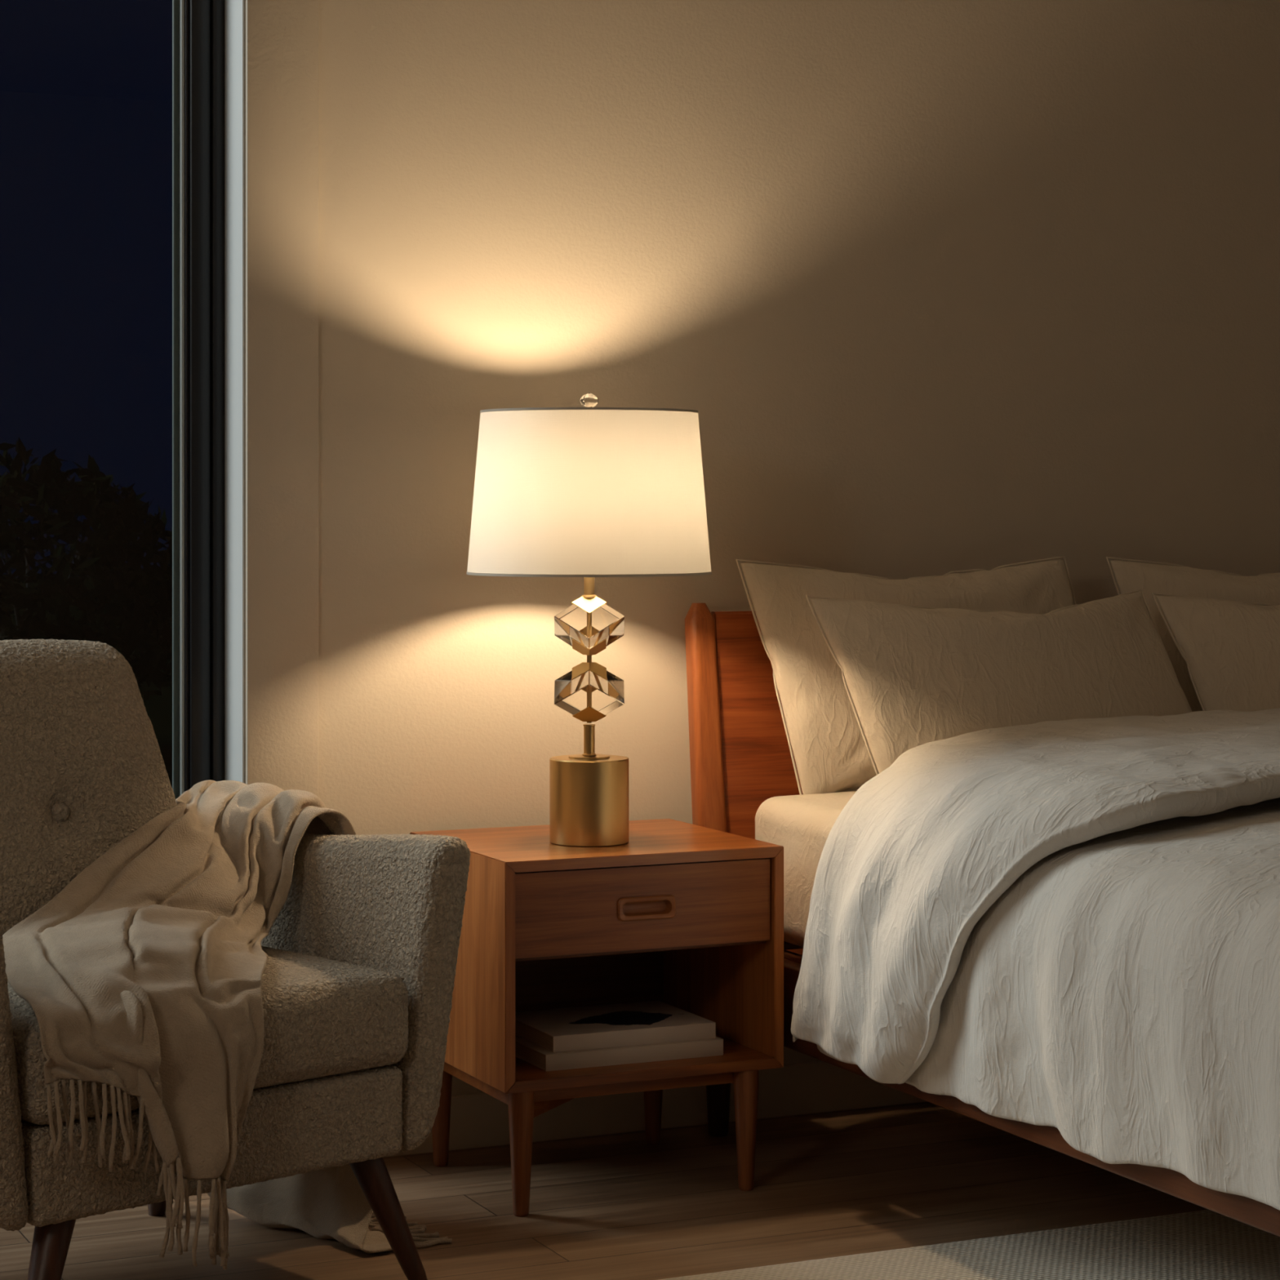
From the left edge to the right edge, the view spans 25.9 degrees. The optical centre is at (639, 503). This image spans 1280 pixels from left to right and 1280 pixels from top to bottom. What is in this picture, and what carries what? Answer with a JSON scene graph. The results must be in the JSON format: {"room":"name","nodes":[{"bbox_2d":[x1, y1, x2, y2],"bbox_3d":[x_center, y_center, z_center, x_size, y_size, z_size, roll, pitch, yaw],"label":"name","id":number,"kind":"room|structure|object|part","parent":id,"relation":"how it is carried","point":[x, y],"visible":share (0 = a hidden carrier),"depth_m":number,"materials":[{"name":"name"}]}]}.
{"room":"bedroom","nodes":[
{"label":"bedroom","id":0,"kind":"room"},
{"bbox_2d":[0,1101,1208,1279],"bbox_3d":[0.563,1.160,2.405,6.900,0.080,5.590,0,0,-24],"label":"floor","id":1,"kind":"structure","parent":0,"point":[841,1183],"depth_m":4.41,"materials":[{"name":"brown wood"}]},
{"bbox_2d":[0,639,471,1279],"bbox_3d":[-0.768,0.663,3.997,0.851,0.914,0.670,0,0,-43],"label":"armchair","id":2,"kind":"object","parent":1,"relation":"on","point":[358,975],"visible":0.62,"depth_m":4.00,"materials":[{"name":"beige fabric"}]},
{"bbox_3d":[-1.036,0.709,3.751,0.124,0.450,0.664,0,0,-43],"label":"armrest","id":3,"kind":"part","parent":2,"relation":"part of","materials":[{"name":"beige fabric"}]},
{"bbox_3d":[-0.776,1.020,3.608,0.054,0.200,0.124,0,0,27],"label":"leg","id":4,"kind":"part","parent":2,"relation":"part of","materials":[{"name":"brown wood"}]},
{"bbox_3d":[-0.883,0.506,4.132,0.562,0.601,0.301,0,0,-43],"label":"backrest","id":5,"kind":"part","parent":2,"relation":"part of","materials":[{"name":"beige fabric"}]},
{"bbox_3d":[-0.742,1.020,4.347,0.054,0.200,0.109,0,0,-11],"label":"leg","id":6,"kind":"part","parent":2,"relation":"part of","materials":[{"name":"brown wood"}]},
{"bbox_2d":[7,945,408,1124],"bbox_3d":[-0.724,0.730,3.951,0.623,0.149,0.543,0,0,-43],"label":"seat cushion","id":7,"kind":"object","parent":2,"relation":"on","point":[336,1017],"depth_m":3.87,"materials":[{"name":"beige fabric"}]},
{"bbox_3d":[-0.766,0.867,3.994,0.605,0.130,0.623,0,0,-43],"label":"seat","id":8,"kind":"part","parent":2,"relation":"part of","materials":[{"name":"beige fabric"}]},
{"bbox_2d":[2,779,452,1270],"bbox_3d":[-0.647,0.781,4.012,0.493,0.681,0.990,0,0,25],"label":"throw blanket","id":9,"kind":"object","parent":2,"relation":"on","point":[141,978],"visible":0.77,"depth_m":3.77,"materials":[{"name":"fabric"}]},
{"bbox_3d":[-0.505,0.709,4.247,0.124,0.450,0.664,0,0,-43],"label":"armrest","id":10,"kind":"part","parent":2,"relation":"part of","materials":[{"name":"beige fabric"}]},
{"bbox_3d":[-0.367,1.020,3.991,0.124,0.200,0.054,0,0,-23],"label":"leg","id":11,"kind":"part","parent":2,"relation":"part of","materials":[{"name":"brown wood"}]},
{"bbox_2d":[409,818,783,1217],"bbox_3d":[-0.079,0.840,4.646,0.490,0.560,0.440,0,0,-24],"label":"nightstand","id":12,"kind":"object","parent":1,"relation":"on","point":[687,917],"visible":0.8,"depth_m":4.50,"materials":[{"name":"brown wood"}]},
{"bbox_3d":[-0.337,1.021,4.709,0.042,0.198,0.042,0,0,-25],"label":"leg","id":13,"kind":"part","parent":12,"relation":"part of","materials":[{"name":"brown wood"}]},
{"bbox_3d":[-0.294,0.741,4.548,0.018,0.360,0.440,0,0,-25],"label":"panel","id":14,"kind":"part","parent":12,"relation":"part of","materials":[{"name":"brown wood"}]},
{"bbox_3d":[-0.262,0.938,4.545,0.014,0.032,0.324,0,0,-25],"label":"rail","id":15,"kind":"part","parent":12,"relation":"part of","materials":[{"name":"brown wood"}]},
{"bbox_3d":[-0.187,1.021,4.380,0.042,0.198,0.042,0,0,-25],"label":"leg","id":16,"kind":"part","parent":12,"relation":"part of","materials":[{"name":"brown wood"}]},
{"bbox_2d":[466,392,711,846],"bbox_3d":[-0.084,0.188,4.599,0.405,0.743,0.405,0,0,-24],"label":"table lamp","id":17,"kind":"object","parent":12,"relation":"on","point":[588,492],"visible":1,"depth_m":4.46,"materials":[{"name":"white fabric"}]},
{"bbox_3d":[-0.084,0.391,4.599,0.023,0.052,0.023,0,0,-25],"label":"stem","id":18,"kind":"part","parent":17,"relation":"part of","materials":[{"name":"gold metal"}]},
{"bbox_3d":[-0.084,-0.018,4.599,0.404,0.268,0.404,0,0,-25],"label":"lamp shade","id":19,"kind":"part","parent":17,"relation":"part of","materials":[{"name":"fabric"}]},
{"bbox_3d":[-0.084,0.257,4.599,0.008,0.211,0.008,0,0,-25],"label":"rod","id":20,"kind":"part","parent":17,"relation":"part of","materials":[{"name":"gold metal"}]},
{"bbox_3d":[-0.167,0.741,4.840,0.455,0.327,0.010,0,0,-25],"label":"panel","id":21,"kind":"part","parent":12,"relation":"part of","materials":[{"name":"brown wood"}]},
{"bbox_3d":[-0.079,0.569,4.646,0.488,0.018,0.440,0,0,-25],"label":"panel","id":22,"kind":"part","parent":12,"relation":"part of","materials":[{"name":"brown wood"}]},
{"bbox_3d":[-0.079,0.913,4.646,0.488,0.018,0.440,0,0,-25],"label":"panel","id":23,"kind":"part","parent":12,"relation":"part of","materials":[{"name":"brown wood"}]},
{"bbox_2d":[515,1035,723,1071],"bbox_3d":[-0.054,0.891,4.601,0.315,0.026,0.231,0,0,-24],"label":"book","id":24,"kind":"object","parent":12,"relation":"on","point":[533,1054],"visible":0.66,"depth_m":4.50,"materials":[{"name":"beige paper"}]},
{"bbox_2d":[515,1000,715,1052],"bbox_3d":[-0.053,0.865,4.611,0.289,0.026,0.224,0,0,-24],"label":"book","id":25,"kind":"object","parent":24,"relation":"on","point":[649,1022],"visible":0.83,"depth_m":4.55,"materials":[{"name":"white paper"}]},
{"bbox_3d":[-0.013,0.934,4.475,0.358,0.024,0.015,0,0,-25],"label":"rail","id":26,"kind":"part","parent":12,"relation":"part of","materials":[{"name":"brown wood"}]},
{"bbox_3d":[0.004,0.647,4.463,0.449,0.133,0.019,0,0,-25],"label":"drawer","id":27,"kind":"part","parent":12,"relation":"part of","materials":[{"name":"brown wood"}]},
{"bbox_3d":[0.009,0.647,4.459,0.102,0.038,0.019,0,0,-25],"label":"handle","id":28,"kind":"part","parent":12,"relation":"part of","materials":[{"name":"brown wood"}]},
{"bbox_3d":[0.023,1.021,4.873,0.042,0.198,0.042,0,0,-25],"label":"leg","id":29,"kind":"part","parent":12,"relation":"part of","materials":[{"name":"brown wood"}]},
{"bbox_3d":[0.136,0.741,4.744,0.018,0.360,0.440,0,0,-25],"label":"panel","id":30,"kind":"part","parent":12,"relation":"part of","materials":[{"name":"brown wood"}]},
{"bbox_3d":[0.173,1.021,4.544,0.042,0.198,0.042,0,0,-25],"label":"leg","id":31,"kind":"part","parent":12,"relation":"part of","materials":[{"name":"brown wood"}]},
{"bbox_2d":[658,1209,1279,1279],"bbox_3d":[1.711,1.115,3.624,2.900,0.008,2.060,0,0,-24],"label":"rug","id":32,"kind":"object","parent":1,"relation":"on","point":[1204,1244],"visible":0.86,"depth_m":4.09,"materials":[{"name":"fabric"}]},
{"bbox_2d":[684,602,1279,1236],"bbox_3d":[1.309,0.649,4.289,1.668,0.942,2.288,0,0,-24],"label":"frame","id":33,"kind":"object","parent":1,"relation":"on","point":[740,758],"visible":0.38,"depth_m":4.95,"materials":[{"name":"brown wood"}]},
{"bbox_3d":[0.127,0.541,4.950,0.064,0.727,0.104,0,0,-25],"label":"headboard post","id":34,"kind":"part","parent":33,"relation":"part of","materials":[{"name":"brown wood"}]},
{"bbox_3d":[0.139,1.013,4.937,0.056,0.214,0.056,0,0,-25],"label":"leg","id":35,"kind":"part","parent":33,"relation":"part of","materials":[{"name":"brown wood"}]},
{"bbox_3d":[0.854,0.527,5.287,1.570,0.666,0.082,0,0,-25],"label":"headboard panel","id":36,"kind":"part","parent":33,"relation":"part of","materials":[{"name":"brown wood"}]},
{"bbox_2d":[755,791,856,946],"bbox_3d":[1.315,0.629,4.275,1.594,0.258,2.000,0,0,-24],"label":"mattress","id":37,"kind":"object","parent":33,"relation":"on","point":[802,824],"visible":0.07,"depth_m":4.69,"materials":[{"name":"white fabric"}]},
{"bbox_2d":[736,555,1076,795],"bbox_3d":[0.546,0.314,5.021,0.763,0.432,0.154,0,0,-24],"label":"pillow","id":38,"kind":"object","parent":37,"relation":"on","point":[831,754],"visible":0.37,"depth_m":4.91,"materials":[{"name":"fabric"}]},
{"bbox_2d":[805,588,1191,775],"bbox_3d":[0.676,0.334,4.903,0.776,0.353,0.184,0,0,-26],"label":"pillow","id":39,"kind":"object","parent":37,"relation":"on","point":[913,676],"visible":0.74,"depth_m":4.83,"materials":[{"name":"fabric"}]},
{"bbox_2d":[791,707,1279,1210],"bbox_3d":[1.397,0.616,4.096,1.892,0.530,1.876,0,0,-24],"label":"duvet","id":40,"kind":"object","parent":37,"relation":"on","point":[1072,926],"visible":1,"depth_m":3.92,"materials":[{"name":"fabric"}]},
{"bbox_2d":[1106,556,1279,711],"bbox_3d":[1.256,0.316,5.344,0.763,0.432,0.154,0,0,-24],"label":"pillow","id":41,"kind":"object","parent":37,"relation":"on","point":[1173,579],"visible":0.27,"depth_m":5.26,"materials":[{"name":"fabric"}]},
{"bbox_2d":[1151,592,1279,711],"bbox_3d":[1.338,0.340,5.206,0.776,0.353,0.184,0,0,-23],"label":"pillow","id":42,"kind":"object","parent":37,"relation":"on","point":[1230,650],"visible":0.66,"depth_m":5.11,"materials":[{"name":"fabric"}]},
{"bbox_3d":[0.583,0.837,3.922,0.034,0.138,2.155,0,0,-25],"label":"rail","id":43,"kind":"part","parent":33,"relation":"part of","materials":[{"name":"brown wood"}]},
{"bbox_2d":[244,0,1279,1095],"bbox_3d":[-0.550,-0.170,4.849,6.600,2.620,0.218,0,0,-24],"label":"wall","id":44,"kind":"structure","parent":0,"point":[932,287],"depth_m":5.08,"materials":[{"name":"beige paint"}]},
{"bbox_2d":[172,0,224,799],"bbox_3d":[-2.014,-0.175,4.232,2.825,2.510,0.092,0,0,-24],"label":"window frame","id":45,"kind":"structure","parent":44,"relation":"in","point":[197,25],"depth_m":4.77,"materials":[{"name":"black metal"}]},
{"bbox_3d":[-2.013,-0.175,4.231,2.773,2.458,0.074,0,0,-25],"label":"sash","id":46,"kind":"part","parent":45,"relation":"part of","materials":[{"name":"black metal"}]},
{"bbox_3d":[-2.014,-0.175,4.232,2.825,2.510,0.092,0,0,-25],"label":"frame","id":47,"kind":"part","parent":45,"relation":"part of","materials":[{"name":"black metal"}]},
{"bbox_2d":[224,0,244,782],"bbox_3d":[-0.689,-0.175,4.726,0.004,2.510,0.108,0,0,-24],"label":"trim","id":48,"kind":"structure","parent":44,"relation":"attached to","point":[233,9],"depth_m":4.72,"materials":[{"name":"white paint"}]},
{"bbox_2d":[245,0,318,796],"bbox_3d":[-0.604,-0.226,4.699,0.125,2.508,0.012,0,0,-24],"label":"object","id":49,"kind":"structure","parent":44,"relation":"attached to","point":[282,36],"depth_m":4.69,"materials":[{"name":"beige paint"}]},
{"bbox_2d":[382,1061,926,1157],"bbox_3d":[0.920,1.074,5.391,3.474,0.092,0.015,0,0,-24],"label":"baseboard","id":50,"kind":"structure","parent":44,"relation":"attached to","point":[478,1120],"depth_m":4.99,"materials":[{"name":"beige paint"}]},
{"label":"outside","id":51,"kind":"structure","parent":0,"visible":0},
{"bbox_2d":[3,576,172,787],"bbox_3d":[-5.111,1.300,24.743,36.000,0.240,39.750,0,0,-24],"label":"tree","id":52,"kind":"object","parent":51,"point":[158,708],"depth_m":16.11,"materials":[{"name":"black"}]},
{"bbox_2d":[0,437,172,701],"bbox_3d":[-2.921,0.436,13.073,1.737,1.500,1.670,0,0,7],"label":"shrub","id":53,"kind":"object","parent":52,"relation":"on","point":[108,546],"visible":0.7,"depth_m":12.82,"materials":[{"name":"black plant"}]},
{"bbox_3d":[-2.873,0.690,13.129,0.546,0.985,0.526,0,0,-24],"label":"stem","id":54,"kind":"part","parent":53,"relation":"part of","materials":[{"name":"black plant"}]}
]}

